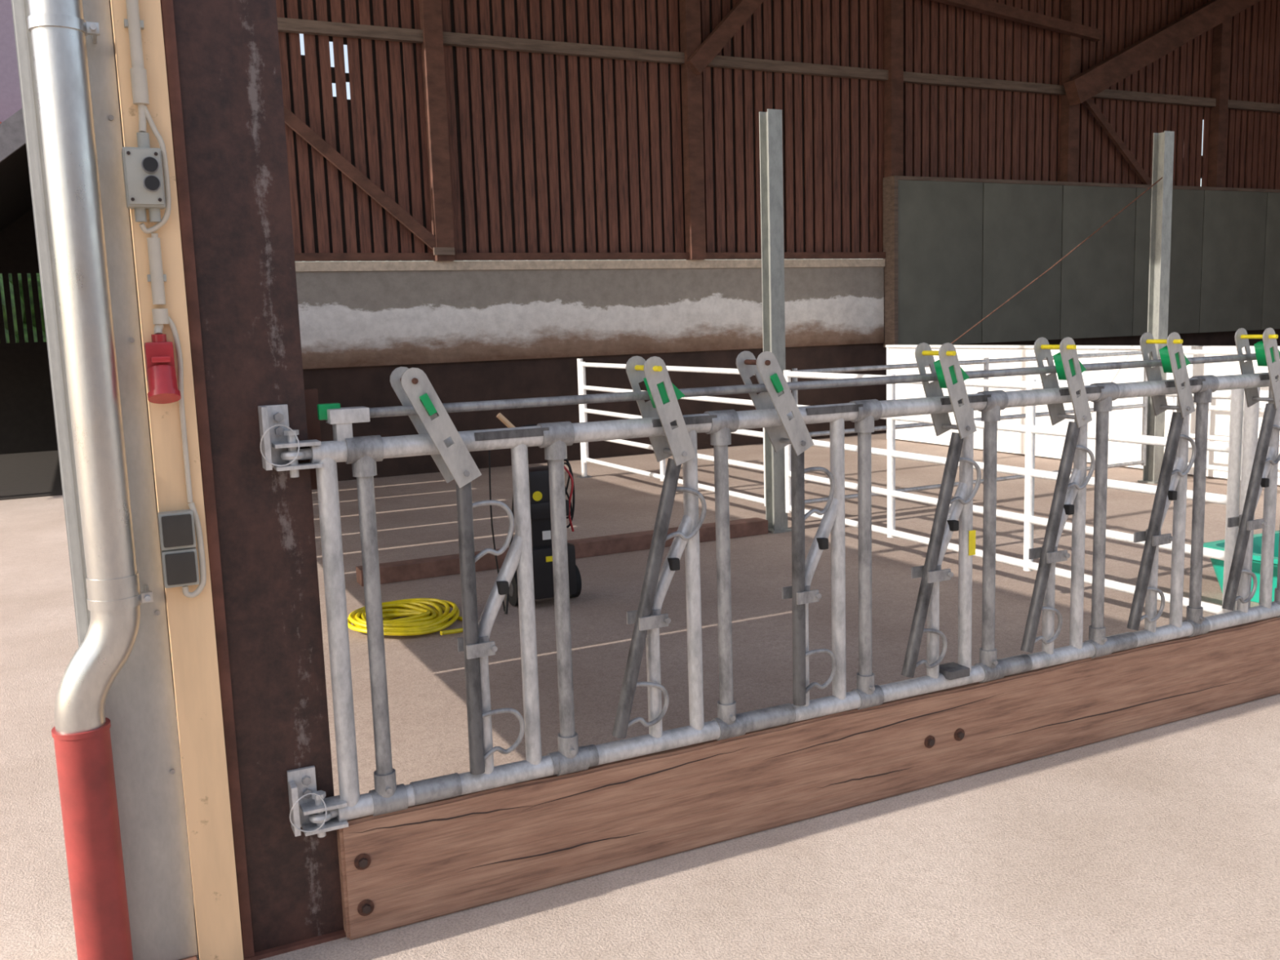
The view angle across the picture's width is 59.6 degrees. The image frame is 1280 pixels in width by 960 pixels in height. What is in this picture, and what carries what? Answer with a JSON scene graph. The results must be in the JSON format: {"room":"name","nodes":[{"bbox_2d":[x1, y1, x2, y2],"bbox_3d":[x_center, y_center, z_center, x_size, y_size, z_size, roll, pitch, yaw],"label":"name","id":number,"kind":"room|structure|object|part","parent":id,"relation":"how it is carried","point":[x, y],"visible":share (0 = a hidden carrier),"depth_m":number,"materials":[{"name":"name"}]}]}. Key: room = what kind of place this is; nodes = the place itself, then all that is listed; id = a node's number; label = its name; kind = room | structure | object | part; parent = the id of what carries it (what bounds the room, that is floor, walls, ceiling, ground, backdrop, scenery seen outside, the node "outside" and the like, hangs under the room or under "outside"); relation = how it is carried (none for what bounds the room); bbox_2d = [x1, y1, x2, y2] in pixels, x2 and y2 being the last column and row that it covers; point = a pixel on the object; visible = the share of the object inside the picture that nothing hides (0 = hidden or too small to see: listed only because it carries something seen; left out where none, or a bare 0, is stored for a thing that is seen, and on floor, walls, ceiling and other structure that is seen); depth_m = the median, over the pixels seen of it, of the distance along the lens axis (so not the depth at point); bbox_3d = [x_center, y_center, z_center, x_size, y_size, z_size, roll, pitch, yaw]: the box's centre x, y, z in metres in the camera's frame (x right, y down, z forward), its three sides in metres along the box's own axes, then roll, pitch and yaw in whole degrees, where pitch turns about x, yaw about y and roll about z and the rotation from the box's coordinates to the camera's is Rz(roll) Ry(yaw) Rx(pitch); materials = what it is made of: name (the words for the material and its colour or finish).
{"room":"farm building","nodes":[
{"label":"farm building","id":0,"kind":"room"},
{"bbox_2d":[109,1,173,690],"bbox_3d":[-3.361,-3.144,6.659,0.060,6.400,9.580,-6,9,-26],"label":"wall","id":1,"kind":"structure","parent":0,"point":[109,2],"depth_m":2.75,"materials":[{"name":"wood"}]},
{"bbox_2d":[0,494,1279,959],"bbox_3d":[-9.593,-0.824,20.802,120.000,0.300,100.000,-6,9,-26],"label":"ground","id":2,"kind":"structure","parent":0,"point":[1162,842],"depth_m":3.26,"materials":[{"name":"concrete"}]},
{"bbox_2d":[0,0,22,124],"bbox_3d":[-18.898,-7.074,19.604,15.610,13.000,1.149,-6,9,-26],"label":"neighbouring house","id":3,"kind":"object","parent":2,"relation":"on","point":[11,103],"visible":0.02,"depth_m":22.75,"materials":[{"name":"paint"}]},
{"bbox_2d":[0,273,46,342],"bbox_3d":[-14.840,-2.034,16.629,12.575,3.597,2.937,-6,9,-26],"label":"hedge","id":4,"kind":"object","parent":2,"relation":"on","point":[28,275],"visible":0.07,"depth_m":18.64,"materials":[{"name":"green plant"}]},
{"bbox_2d":[0,108,62,500],"bbox_3d":[-8.463,-2.099,13.524,3.312,4.162,6.080,-6,9,-26],"label":"shed","id":5,"kind":"object","parent":2,"relation":"on","point":[29,463],"visible":0.35,"depth_m":16.23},
{"bbox_2d":[26,0,153,959],"bbox_3d":[-1.279,-0.948,2.384,0.241,4.500,0.131,-7,10,-34],"label":"downpipe","id":6,"kind":"object","parent":2,"relation":"on","point":[59,30],"visible":1,"depth_m":2.49,"materials":[{"name":"metal"}]},
{"bbox_3d":[-1.201,-0.981,2.461,0.008,0.020,0.083,-6,9,-26],"label":"bracket arm","id":7,"kind":"part","parent":6,"relation":"part of","materials":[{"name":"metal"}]},
{"bbox_3d":[-1.160,0.266,2.635,0.008,0.020,0.083,-6,9,-26],"label":"bracket arm","id":8,"kind":"part","parent":6,"relation":"part of","materials":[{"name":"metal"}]},
{"bbox_2d":[11,0,197,959],"bbox_3d":[-1.351,-0.981,2.634,0.195,4.500,0.400,-6,9,-26],"label":"wall","id":9,"kind":"structure","parent":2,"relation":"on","point":[140,709],"depth_m":2.65,"materials":[{"name":"metal"}]},
{"bbox_2d":[109,0,244,959],"bbox_3d":[-1.139,-0.990,2.542,0.102,4.470,0.070,-6,9,-26],"label":"trim board","id":10,"kind":"object","parent":9,"relation":"attached to","point":[190,621],"visible":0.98,"depth_m":2.69,"materials":[{"name":"beige wood"}]},
{"bbox_2d":[124,0,149,132],"bbox_3d":[-1.156,-1.938,2.360,0.040,2.340,0.036,-6,9,-26],"label":"cable conduit","id":11,"kind":"object","parent":10,"relation":"attached to","point":[139,80],"visible":1,"depth_m":2.49,"materials":[{"name":"plastic"}]},
{"bbox_2d":[121,105,171,233],"bbox_3d":[-1.108,-0.699,2.510,0.094,0.283,0.078,-6,9,-26],"label":"box","id":12,"kind":"object","parent":10,"relation":"attached to","point":[143,166],"visible":1,"depth_m":2.50,"materials":[{"name":"grey plastic"}]},
{"bbox_3d":[-1.105,-0.676,2.492,0.072,0.120,0.007,-6,9,-26],"label":"lid","id":13,"kind":"part","parent":12,"relation":"part of","materials":[{"name":"grey plastic"}]},
{"bbox_2d":[146,232,168,324],"bbox_3d":[-1.109,-0.462,2.567,0.040,0.206,0.034,-6,9,-26],"label":"cable conduit","id":14,"kind":"object","parent":10,"relation":"attached to","point":[157,277],"visible":1,"depth_m":2.56,"materials":[{"name":"plastic"}]},
{"bbox_2d":[144,315,192,502],"bbox_3d":[-1.085,-0.156,2.575,0.085,0.438,0.101,-6,9,-26],"label":"power socket","id":15,"kind":"object","parent":10,"relation":"attached to","point":[163,387],"visible":1,"depth_m":2.56,"materials":[{"name":"plastic"}]},
{"bbox_2d":[154,324,164,334],"bbox_3d":[-1.108,-0.347,2.575,0.022,0.031,0.027,-6,9,-26],"label":"cable gland","id":16,"kind":"object","parent":15,"relation":"attached to","point":[158,328],"depth_m":2.57,"materials":[{"name":"plastic"}]},
{"bbox_2d":[146,364,181,404],"bbox_3d":[-1.091,-0.218,2.558,0.070,0.090,0.090,-6,9,-26],"label":"socket","id":17,"kind":"object","parent":15,"relation":"attached to","point":[163,387],"depth_m":2.54,"materials":[{"name":"red plastic"}]},
{"bbox_2d":[157,502,206,598],"bbox_3d":[-1.083,0.165,2.645,0.094,0.226,0.048,-6,9,-26],"label":"light switch","id":18,"kind":"object","parent":10,"relation":"attached to","point":[176,528],"visible":1,"depth_m":2.62,"materials":[{"name":"grey plastic"}]},
{"bbox_3d":[-1.093,0.117,2.640,0.077,0.088,0.038,-6,9,-26],"label":"frame","id":19,"kind":"part","parent":18,"relation":"part of","materials":[{"name":"grey plastic"}]},
{"bbox_3d":[-1.091,0.207,2.653,0.077,0.088,0.038,-6,9,-26],"label":"frame","id":20,"kind":"part","parent":18,"relation":"part of","materials":[{"name":"grey plastic"}]},
{"bbox_2d":[336,617,1279,940],"bbox_3d":[1.895,0.790,4.276,6.000,0.333,0.099,-6,9,-26],"label":"timber kickboard","id":21,"kind":"object","parent":2,"relation":"on","point":[425,861],"visible":0.88,"depth_m":3.50,"materials":[{"name":"brown wood"}]},
{"bbox_2d":[354,853,371,870],"bbox_3d":[-0.735,1.010,2.960,0.044,0.044,0.006,-6,9,-26],"label":"washer","id":22,"kind":"object","parent":21,"relation":"in","point":[362,861],"depth_m":2.95,"materials":[{"name":"brown metal"}]},
{"bbox_2d":[357,899,373,915],"bbox_3d":[-0.730,1.139,2.978,0.044,0.044,0.006,-6,9,-26],"label":"washer","id":23,"kind":"object","parent":21,"relation":"in","point":[365,907],"depth_m":2.97,"materials":[{"name":"brown metal"}]},
{"bbox_2d":[308,327,1279,822],"bbox_3d":[1.882,0.050,4.149,6.000,1.183,0.160,-6,9,-26],"label":"fence","id":24,"kind":"object","parent":21,"relation":"on","point":[670,433],"visible":1,"depth_m":3.44,"materials":[{"name":"metal"}]},
{"bbox_3d":[-0.791,-0.174,2.845,0.055,0.040,0.025,-6,9,-26],"label":"lock handle","id":25,"kind":"part","parent":24,"relation":"part of","materials":[{"name":"green plastic"}]},
{"bbox_3d":[-0.779,0.400,2.886,0.052,0.940,0.052,-6,9,-26],"label":"post","id":26,"kind":"part","parent":24,"relation":"part of","materials":[{"name":"metal"}]},
{"bbox_3d":[-0.694,0.392,2.927,0.043,0.920,0.042,-6,9,-26],"label":"post","id":27,"kind":"part","parent":24,"relation":"part of","materials":[{"name":"metal"}]},
{"bbox_3d":[-0.562,-0.146,2.991,0.198,0.319,0.006,-6,9,-26],"label":"lever","id":28,"kind":"part","parent":24,"relation":"part of","materials":[{"name":"metal"}]},
{"bbox_3d":[-0.511,-0.133,2.888,0.198,0.319,0.006,-6,9,-26],"label":"lever","id":29,"kind":"part","parent":24,"relation":"part of","materials":[{"name":"metal"}]},
{"bbox_3d":[-0.397,0.136,3.004,0.128,0.168,0.014,-6,9,-26],"label":"rod","id":30,"kind":"part","parent":24,"relation":"part of","materials":[{"name":"metal"}]},
{"bbox_3d":[-0.380,0.698,3.082,0.134,0.143,0.014,-6,9,-26],"label":"rod","id":31,"kind":"part","parent":24,"relation":"part of","materials":[{"name":"metal"}]},
{"bbox_3d":[-0.315,0.354,3.110,0.045,0.920,0.044,-6,9,-26],"label":"fixed post","id":32,"kind":"part","parent":24,"relation":"part of","materials":[{"name":"metal"}]},
{"bbox_3d":[-0.220,0.345,3.156,0.043,0.920,0.042,-6,9,-26],"label":"post","id":33,"kind":"part","parent":24,"relation":"part of","materials":[{"name":"metal"}]},
{"bbox_3d":[0.019,0.655,3.274,0.149,0.143,0.014,-6,9,-26],"label":"rod","id":34,"kind":"part","parent":24,"relation":"part of","materials":[{"name":"metal"}]},
{"bbox_3d":[0.035,-0.208,3.279,0.158,0.315,0.006,-6,9,-26],"label":"lever","id":35,"kind":"part","parent":24,"relation":"part of","materials":[{"name":"metal"}]},
{"bbox_3d":[0.086,-0.195,3.176,0.158,0.315,0.006,-6,9,-26],"label":"lever","id":36,"kind":"part","parent":24,"relation":"part of","materials":[{"name":"metal"}]},
{"bbox_3d":[0.129,0.097,3.260,0.148,0.163,0.014,-6,9,-26],"label":"rod","id":37,"kind":"part","parent":24,"relation":"part of","materials":[{"name":"metal"}]},
{"bbox_3d":[0.159,0.307,3.339,0.045,0.920,0.044,-6,9,-26],"label":"fixed post","id":38,"kind":"part","parent":24,"relation":"part of","materials":[{"name":"metal"}]},
{"bbox_3d":[0.254,0.297,3.385,0.043,0.920,0.042,-6,9,-26],"label":"post","id":39,"kind":"part","parent":24,"relation":"part of","materials":[{"name":"metal"}]},
{"bbox_3d":[0.385,-0.240,3.448,0.198,0.319,0.006,-6,9,-26],"label":"lever","id":40,"kind":"part","parent":24,"relation":"part of","materials":[{"name":"metal"}]},
{"bbox_3d":[0.436,-0.228,3.345,0.198,0.319,0.006,-6,9,-26],"label":"lever","id":41,"kind":"part","parent":24,"relation":"part of","materials":[{"name":"metal"}]},
{"bbox_3d":[1.865,-0.335,4.105,6.000,0.056,0.056,-6,9,-26],"label":"rail","id":42,"kind":"part","parent":24,"relation":"part of","materials":[{"name":"metal"}]},
{"bbox_3d":[1.896,0.600,4.235,6.000,0.058,0.058,-6,9,-26],"label":"rail","id":43,"kind":"part","parent":24,"relation":"part of","materials":[{"name":"metal"}]},
{"bbox_3d":[1.881,-0.431,4.134,5.930,0.026,0.026,-6,9,-26],"label":"locking rail","id":44,"kind":"part","parent":24,"relation":"part of","materials":[{"name":"metal"}]},
{"bbox_3d":[0.550,0.042,3.462,0.128,0.168,0.014,-6,9,-26],"label":"rod","id":45,"kind":"part","parent":24,"relation":"part of","materials":[{"name":"metal"}]},
{"bbox_3d":[0.567,0.603,3.539,0.134,0.143,0.014,-6,9,-26],"label":"rod","id":46,"kind":"part","parent":24,"relation":"part of","materials":[{"name":"metal"}]},
{"bbox_3d":[0.632,0.260,3.567,0.045,0.920,0.044,-6,9,-26],"label":"fixed post","id":47,"kind":"part","parent":24,"relation":"part of","materials":[{"name":"metal"}]},
{"bbox_3d":[0.727,0.250,3.613,0.043,0.920,0.042,-6,9,-26],"label":"post","id":48,"kind":"part","parent":24,"relation":"part of","materials":[{"name":"metal"}]},
{"bbox_3d":[0.966,0.560,3.732,0.149,0.143,0.014,-6,9,-26],"label":"rod","id":49,"kind":"part","parent":24,"relation":"part of","materials":[{"name":"metal"}]},
{"bbox_3d":[0.982,-0.302,3.736,0.158,0.315,0.006,-6,9,-26],"label":"lever","id":50,"kind":"part","parent":24,"relation":"part of","materials":[{"name":"metal"}]},
{"bbox_3d":[1.033,-0.289,3.633,0.158,0.315,0.006,-6,9,-26],"label":"lever","id":51,"kind":"part","parent":24,"relation":"part of","materials":[{"name":"metal"}]},
{"bbox_3d":[1.076,0.002,3.717,0.148,0.163,0.014,-6,9,-26],"label":"rod","id":52,"kind":"part","parent":24,"relation":"part of","materials":[{"name":"metal"}]},
{"bbox_3d":[1.106,0.212,3.796,0.045,0.920,0.044,-6,9,-26],"label":"fixed post","id":53,"kind":"part","parent":24,"relation":"part of","materials":[{"name":"metal"}]},
{"bbox_3d":[1.201,0.203,3.842,0.043,0.920,0.042,-6,9,-26],"label":"post","id":54,"kind":"part","parent":24,"relation":"part of","materials":[{"name":"metal"}]},
{"bbox_3d":[1.439,0.513,3.960,0.149,0.143,0.014,-6,9,-26],"label":"rod","id":55,"kind":"part","parent":24,"relation":"part of","materials":[{"name":"metal"}]},
{"bbox_3d":[1.455,-0.349,3.965,0.158,0.315,0.006,-6,9,-26],"label":"lever","id":56,"kind":"part","parent":24,"relation":"part of","materials":[{"name":"metal"}]},
{"bbox_3d":[1.507,-0.337,3.862,0.158,0.315,0.006,-6,9,-26],"label":"lever","id":57,"kind":"part","parent":24,"relation":"part of","materials":[{"name":"metal"}]},
{"bbox_3d":[1.579,0.165,4.025,0.045,0.920,0.044,-6,9,-26],"label":"fixed post","id":58,"kind":"part","parent":24,"relation":"part of","materials":[{"name":"metal"}]},
{"bbox_3d":[1.550,-0.045,3.946,0.148,0.163,0.014,-6,9,-26],"label":"rod","id":59,"kind":"part","parent":24,"relation":"part of","materials":[{"name":"metal"}]},
{"bbox_3d":[1.674,0.156,4.071,0.043,0.920,0.042,-6,9,-26],"label":"post","id":60,"kind":"part","parent":24,"relation":"part of","materials":[{"name":"metal"}]},
{"bbox_3d":[1.913,0.466,4.189,0.149,0.143,0.014,-6,9,-26],"label":"rod","id":61,"kind":"part","parent":24,"relation":"part of","materials":[{"name":"metal"}]},
{"bbox_3d":[1.929,-0.397,4.194,0.158,0.315,0.006,-6,9,-26],"label":"lever","id":62,"kind":"part","parent":24,"relation":"part of","materials":[{"name":"metal"}]},
{"bbox_3d":[2.053,0.118,4.254,0.045,0.920,0.044,-6,9,-26],"label":"fixed post","id":63,"kind":"part","parent":24,"relation":"part of","materials":[{"name":"metal"}]},
{"bbox_3d":[1.980,-0.384,4.091,0.158,0.315,0.006,-6,9,-26],"label":"lever","id":64,"kind":"part","parent":24,"relation":"part of","materials":[{"name":"metal"}]},
{"bbox_3d":[2.023,-0.092,4.175,0.148,0.163,0.014,-6,9,-26],"label":"rod","id":65,"kind":"part","parent":24,"relation":"part of","materials":[{"name":"metal"}]},
{"bbox_3d":[2.148,0.108,4.300,0.043,0.920,0.042,-6,9,-26],"label":"post","id":66,"kind":"part","parent":24,"relation":"part of","materials":[{"name":"metal"}]},
{"bbox_3d":[2.386,0.419,4.418,0.149,0.143,0.014,-6,9,-26],"label":"rod","id":67,"kind":"part","parent":24,"relation":"part of","materials":[{"name":"metal"}]},
{"bbox_3d":[2.402,-0.444,4.423,0.158,0.315,0.006,-6,9,-26],"label":"lever","id":68,"kind":"part","parent":24,"relation":"part of","materials":[{"name":"metal"}]},
{"bbox_3d":[2.526,0.071,4.482,0.045,0.920,0.044,-6,9,-26],"label":"fixed post","id":69,"kind":"part","parent":24,"relation":"part of","materials":[{"name":"metal"}]},
{"bbox_3d":[2.454,-0.431,4.319,0.158,0.315,0.006,-6,9,-26],"label":"lever","id":70,"kind":"part","parent":24,"relation":"part of","materials":[{"name":"metal"}]},
{"bbox_3d":[2.497,-0.139,4.404,0.148,0.163,0.014,-6,9,-26],"label":"rod","id":71,"kind":"part","parent":24,"relation":"part of","materials":[{"name":"metal"}]},
{"bbox_3d":[2.621,0.061,4.528,0.043,0.920,0.042,-6,9,-26],"label":"post","id":72,"kind":"part","parent":24,"relation":"part of","materials":[{"name":"metal"}]},
{"bbox_2d":[924,735,935,748],"bbox_3d":[0.983,0.888,3.795,0.044,0.044,0.006,-6,9,-26],"label":"washer","id":73,"kind":"object","parent":21,"relation":"in","point":[929,740],"depth_m":3.79,"materials":[{"name":"brown metal"}]},
{"bbox_2d":[954,728,964,741],"bbox_3d":[1.099,0.877,3.852,0.044,0.044,0.006,-6,9,-26],"label":"washer","id":74,"kind":"object","parent":21,"relation":"in","point":[959,733],"depth_m":3.84,"materials":[{"name":"brown metal"}]},
{"bbox_2d":[173,432,1279,795],"bbox_3d":[5.954,-0.159,11.513,20.280,0.054,9.410,-6,9,-26],"label":"floor","id":75,"kind":"structure","parent":0,"point":[416,514],"depth_m":6.54,"materials":[{"name":"concrete"}]},
{"bbox_2d":[243,929,346,959],"bbox_3d":[-0.975,1.214,3.069,0.270,0.012,0.300,-6,9,-26],"label":"base plate","id":76,"kind":"object","parent":75,"relation":"on","point":[325,938],"visible":0.25,"depth_m":2.94,"materials":[{"name":"metal"}]},
{"bbox_2d":[173,0,343,952],"bbox_3d":[-1.063,-1.750,2.655,0.255,6.000,0.252,-6,9,-26],"label":"h-beam","id":77,"kind":"structure","parent":76,"relation":"on","point":[228,54],"depth_m":2.77,"materials":[{"name":"brown paint"}]},
{"bbox_2d":[160,0,254,958],"bbox_3d":[-1.109,-1.725,2.485,0.026,6.000,0.016,-6,9,-26],"label":"strip","id":78,"kind":"object","parent":77,"relation":"attached to","point":[166,6],"visible":0.97,"depth_m":2.71,"materials":[{"name":"brown wood"}]},
{"bbox_2d":[257,404,322,477],"bbox_3d":[-0.868,-0.095,2.765,0.146,0.180,0.086,-6,9,-26],"label":"gate hinge","id":79,"kind":"object","parent":77,"relation":"attached to","point":[278,446],"visible":0.99,"depth_m":2.77,"materials":[{"name":"metal"}]},
{"bbox_3d":[-0.908,-0.109,2.784,0.070,0.155,0.013,-6,9,-26],"label":"wall plate","id":80,"kind":"part","parent":79,"relation":"part of","materials":[{"name":"metal"}]},
{"bbox_2d":[304,388,321,489],"bbox_3d":[-0.857,-0.106,2.914,0.045,0.260,0.030,-6,9,-26],"label":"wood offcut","id":81,"kind":"object","parent":77,"relation":"attached to","point":[311,395],"visible":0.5,"depth_m":2.90,"materials":[{"name":"brown wood"}]},
{"bbox_2d":[286,765,348,837],"bbox_3d":[-0.838,0.840,2.896,0.146,0.180,0.086,-6,9,-26],"label":"gate hinge","id":82,"kind":"object","parent":77,"relation":"attached to","point":[309,811],"visible":0.95,"depth_m":2.90,"materials":[{"name":"metal"}]},
{"bbox_3d":[-0.878,0.826,2.915,0.070,0.155,0.013,-6,9,-26],"label":"wall plate","id":83,"kind":"part","parent":82,"relation":"part of","materials":[{"name":"metal"}]},
{"bbox_2d":[347,598,462,635],"bbox_3d":[-1.289,0.763,6.142,0.632,0.079,0.752,-6,9,-26],"label":"coil","id":84,"kind":"object","parent":75,"relation":"on","point":[424,619],"visible":0.73,"depth_m":6.08,"materials":[{"name":"rubber"}]},
{"bbox_2d":[488,413,581,613],"bbox_3d":[-0.610,0.165,6.435,0.519,1.127,0.298,-6,9,-26],"label":"washer","id":85,"kind":"object","parent":75,"relation":"on","point":[539,479],"visible":0.48,"depth_m":6.35,"materials":[{"name":"black plastic"}]},
{"bbox_3d":[-0.622,-0.151,6.512,0.220,0.343,0.066,-6,9,-26],"label":"handle","id":86,"kind":"part","parent":85,"relation":"part of","materials":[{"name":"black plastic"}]},
{"bbox_2d":[355,517,768,586],"bbox_3d":[-0.436,0.481,7.826,3.050,0.106,0.160,-6,9,-26],"label":"wooden beam","id":87,"kind":"structure","parent":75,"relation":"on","point":[446,565],"depth_m":7.77,"materials":[{"name":"brown wood"}]},
{"bbox_2d":[577,358,765,506],"bbox_3d":[0.176,-0.456,10.233,0.120,1.256,3.686,-6,9,-26],"label":"gate","id":88,"kind":"object","parent":75,"relation":"on","point":[582,387],"visible":0.46,"depth_m":10.42,"materials":[{"name":"metal"}]},
{"bbox_2d":[759,108,791,533],"bbox_3d":[0.996,-1.145,8.323,0.180,3.096,0.180,-6,9,-26],"label":"steel post","id":89,"kind":"object","parent":75,"relation":"on","point":[771,142],"visible":0.89,"depth_m":8.24,"materials":[{"name":"grey metal"}]},
{"bbox_3d":[1.045,0.379,8.536,0.180,0.016,0.180,-6,9,-26],"label":"foot plate","id":90,"kind":"part","parent":89,"relation":"part of","materials":[{"name":"grey metal"}]},
{"bbox_2d":[783,369,1260,614],"bbox_3d":[1.919,-0.011,6.645,0.120,1.256,3.766,-6,9,-26],"label":"gate","id":91,"kind":"object","parent":75,"relation":"on","point":[1249,420],"visible":0.5,"depth_m":6.08,"materials":[{"name":"metal"}]},
{"bbox_2d":[951,130,1174,484],"bbox_3d":[3.892,-1.558,10.506,2.027,3.126,0.252,2,9,27],"label":"steel post","id":92,"kind":"object","parent":75,"relation":"on","point":[1163,142],"visible":0.82,"depth_m":10.04,"materials":[{"name":"grey metal"}]},
{"bbox_2d":[791,351,1149,504],"bbox_3d":[2.889,-0.488,9.342,3.841,1.060,0.041,-6,9,-26],"label":"gate","id":93,"kind":"object","parent":92,"relation":"attached to","point":[985,361],"visible":0.42,"depth_m":9.27,"materials":[{"name":"metal"}]},
{"bbox_3d":[4.731,0.012,10.316,0.180,0.016,0.180,-6,9,-26],"label":"foot plate","id":94,"kind":"part","parent":92,"relation":"part of","materials":[{"name":"grey metal"}]},
{"bbox_2d":[1167,349,1279,477],"bbox_3d":[5.606,-0.379,8.426,0.120,1.256,3.766,-6,9,-26],"label":"gate","id":95,"kind":"object","parent":75,"relation":"on","point":[1190,352],"visible":0.14,"depth_m":9.68,"materials":[{"name":"metal"}]},
{"bbox_2d":[1203,530,1279,602],"bbox_3d":[3.743,0.491,6.159,1.040,0.274,0.760,-6,9,-26],"label":"plastic tub","id":96,"kind":"object","parent":75,"relation":"on","point":[1218,565],"visible":0.39,"depth_m":6.17,"materials":[{"name":"teal plastic"}]},
{"bbox_2d":[302,328,1279,480],"bbox_3d":[3.849,-1.328,15.721,20.200,1.240,0.200,-6,9,-26],"label":"wall","id":97,"kind":"structure","parent":0,"point":[370,386],"depth_m":13.26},
{"bbox_2d":[294,258,884,368],"bbox_3d":[-0.989,-2.010,13.190,9.450,1.120,0.290,-6,9,-26],"label":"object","id":98,"kind":"structure","parent":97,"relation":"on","point":[352,313],"depth_m":13.10,"materials":[{"name":"grey concrete"}]},
{"bbox_2d":[276,0,1279,261],"bbox_3d":[5.880,-4.910,10.662,20.300,4.879,9.805,-6,9,-26],"label":"frame","id":99,"kind":"object","parent":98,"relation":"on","point":[1076,88],"visible":0.79,"depth_m":13.75,"materials":[{"name":"brown wood"}]},
{"bbox_3d":[-2.236,-4.476,12.110,0.200,4.140,0.150,-6,9,-26],"label":"post","id":100,"kind":"part","parent":99,"relation":"part of","materials":[{"name":"brown wood"}]},
{"bbox_3d":[-0.943,-2.606,13.029,9.500,0.080,0.075,-6,9,-26],"label":"sill","id":101,"kind":"part","parent":99,"relation":"part of","materials":[{"name":"brown wood"}]},
{"bbox_3d":[0.625,-4.762,13.492,0.200,4.140,0.150,-6,9,-26],"label":"post","id":102,"kind":"part","parent":99,"relation":"part of","materials":[{"name":"brown wood"}]},
{"bbox_3d":[3.361,-5.034,14.813,0.200,4.140,0.150,-6,9,-26],"label":"post","id":103,"kind":"part","parent":99,"relation":"part of","materials":[{"name":"brown wood"}]},
{"bbox_3d":[6.231,-5.321,16.200,0.200,4.140,0.150,-6,9,-26],"label":"post","id":104,"kind":"part","parent":99,"relation":"part of","materials":[{"name":"brown wood"}]},
{"bbox_3d":[9.101,-5.607,17.586,0.200,4.140,0.150,-6,9,-26],"label":"post","id":105,"kind":"part","parent":99,"relation":"part of","materials":[{"name":"brown wood"}]},
{"bbox_2d":[275,0,1279,261],"bbox_3d":[3.761,-5.121,15.124,20.002,4.180,0.061,-6,9,-26],"label":"cladding","id":106,"kind":"object","parent":97,"relation":"attached to","point":[548,153],"visible":0.62,"depth_m":13.69,"materials":[{"name":"red wood"}]},
{"bbox_2d":[897,175,1279,192],"bbox_3d":[8.103,-4.470,17.092,10.520,0.050,0.080,-6,9,-26],"label":"rail","id":107,"kind":"object","parent":97,"relation":"attached to","point":[900,177],"visible":0.67,"depth_m":16.12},
{"bbox_2d":[882,175,897,346],"bbox_3d":[3.363,-2.916,15.014,0.060,2.250,0.240,-6,9,-26],"label":"panel edge","id":108,"kind":"object","parent":107,"relation":"attached to","point":[890,184],"visible":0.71,"depth_m":14.97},
{"bbox_2d":[897,179,982,344],"bbox_3d":[4.093,-2.953,15.293,1.484,2.200,0.060,-6,9,-26],"label":"panel","id":109,"kind":"object","parent":107,"relation":"hanging from","point":[940,223],"visible":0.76,"depth_m":15.25,"materials":[{"name":"grey metal"}]},
{"bbox_2d":[981,182,1062,342],"bbox_3d":[5.438,-3.087,15.942,1.484,2.200,0.060,-6,9,-26],"label":"panel","id":110,"kind":"object","parent":107,"relation":"hanging from","point":[1022,223],"visible":0.99,"depth_m":15.90,"materials":[{"name":"grey metal"}]},
{"bbox_2d":[1059,185,1136,339],"bbox_3d":[6.783,-3.221,16.592,1.484,2.200,0.060,-6,9,-26],"label":"panel","id":111,"kind":"object","parent":107,"relation":"hanging from","point":[1097,278],"visible":1,"depth_m":16.55,"materials":[{"name":"grey metal"}]},
{"bbox_2d":[1132,187,1204,335],"bbox_3d":[8.129,-3.356,17.242,1.484,2.200,0.060,-6,9,-26],"label":"panel","id":112,"kind":"object","parent":107,"relation":"hanging from","point":[1187,211],"visible":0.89,"depth_m":17.29,"materials":[{"name":"grey metal"}]},
{"bbox_2d":[1199,190,1266,333],"bbox_3d":[9.474,-3.490,17.892,1.484,2.200,0.060,-6,9,-26],"label":"panel","id":113,"kind":"object","parent":107,"relation":"hanging from","point":[1234,222],"visible":1,"depth_m":17.85,"materials":[{"name":"grey metal"}]},
{"bbox_2d":[1261,192,1279,329],"bbox_3d":[10.819,-3.624,18.541,1.484,2.200,0.060,-6,9,-26],"label":"panel","id":114,"kind":"object","parent":107,"relation":"hanging from","point":[1270,317],"visible":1,"depth_m":18.28,"materials":[{"name":"grey metal"}]},
{"bbox_2d":[889,347,1279,484],"bbox_3d":[4.763,-0.758,11.500,0.080,1.180,6.750,-6,9,-26],"label":"wall","id":115,"kind":"structure","parent":0,"point":[1125,420],"depth_m":11.91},
{"bbox_2d":[886,347,889,439],"bbox_3d":[3.220,-1.123,14.508,0.015,1.190,0.050,-6,9,-26],"label":"stile","id":116,"kind":"object","parent":115,"relation":"attached to","point":[887,348],"visible":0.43,"depth_m":14.45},
{"bbox_2d":[885,344,1279,350],"bbox_3d":[4.728,-1.360,11.437,0.130,0.030,6.800,-6,9,-26],"label":"rail","id":117,"kind":"object","parent":115,"relation":"on","point":[1127,347],"visible":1,"depth_m":11.51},
{"bbox_2d":[1092,348,1099,459],"bbox_3d":[4.698,-0.755,11.525,0.015,1.190,0.050,-6,9,-26],"label":"stile","id":118,"kind":"object","parent":115,"relation":"attached to","point":[1096,350],"visible":0.36,"depth_m":11.52,"materials":[{"name":"white metal"}]}
]}

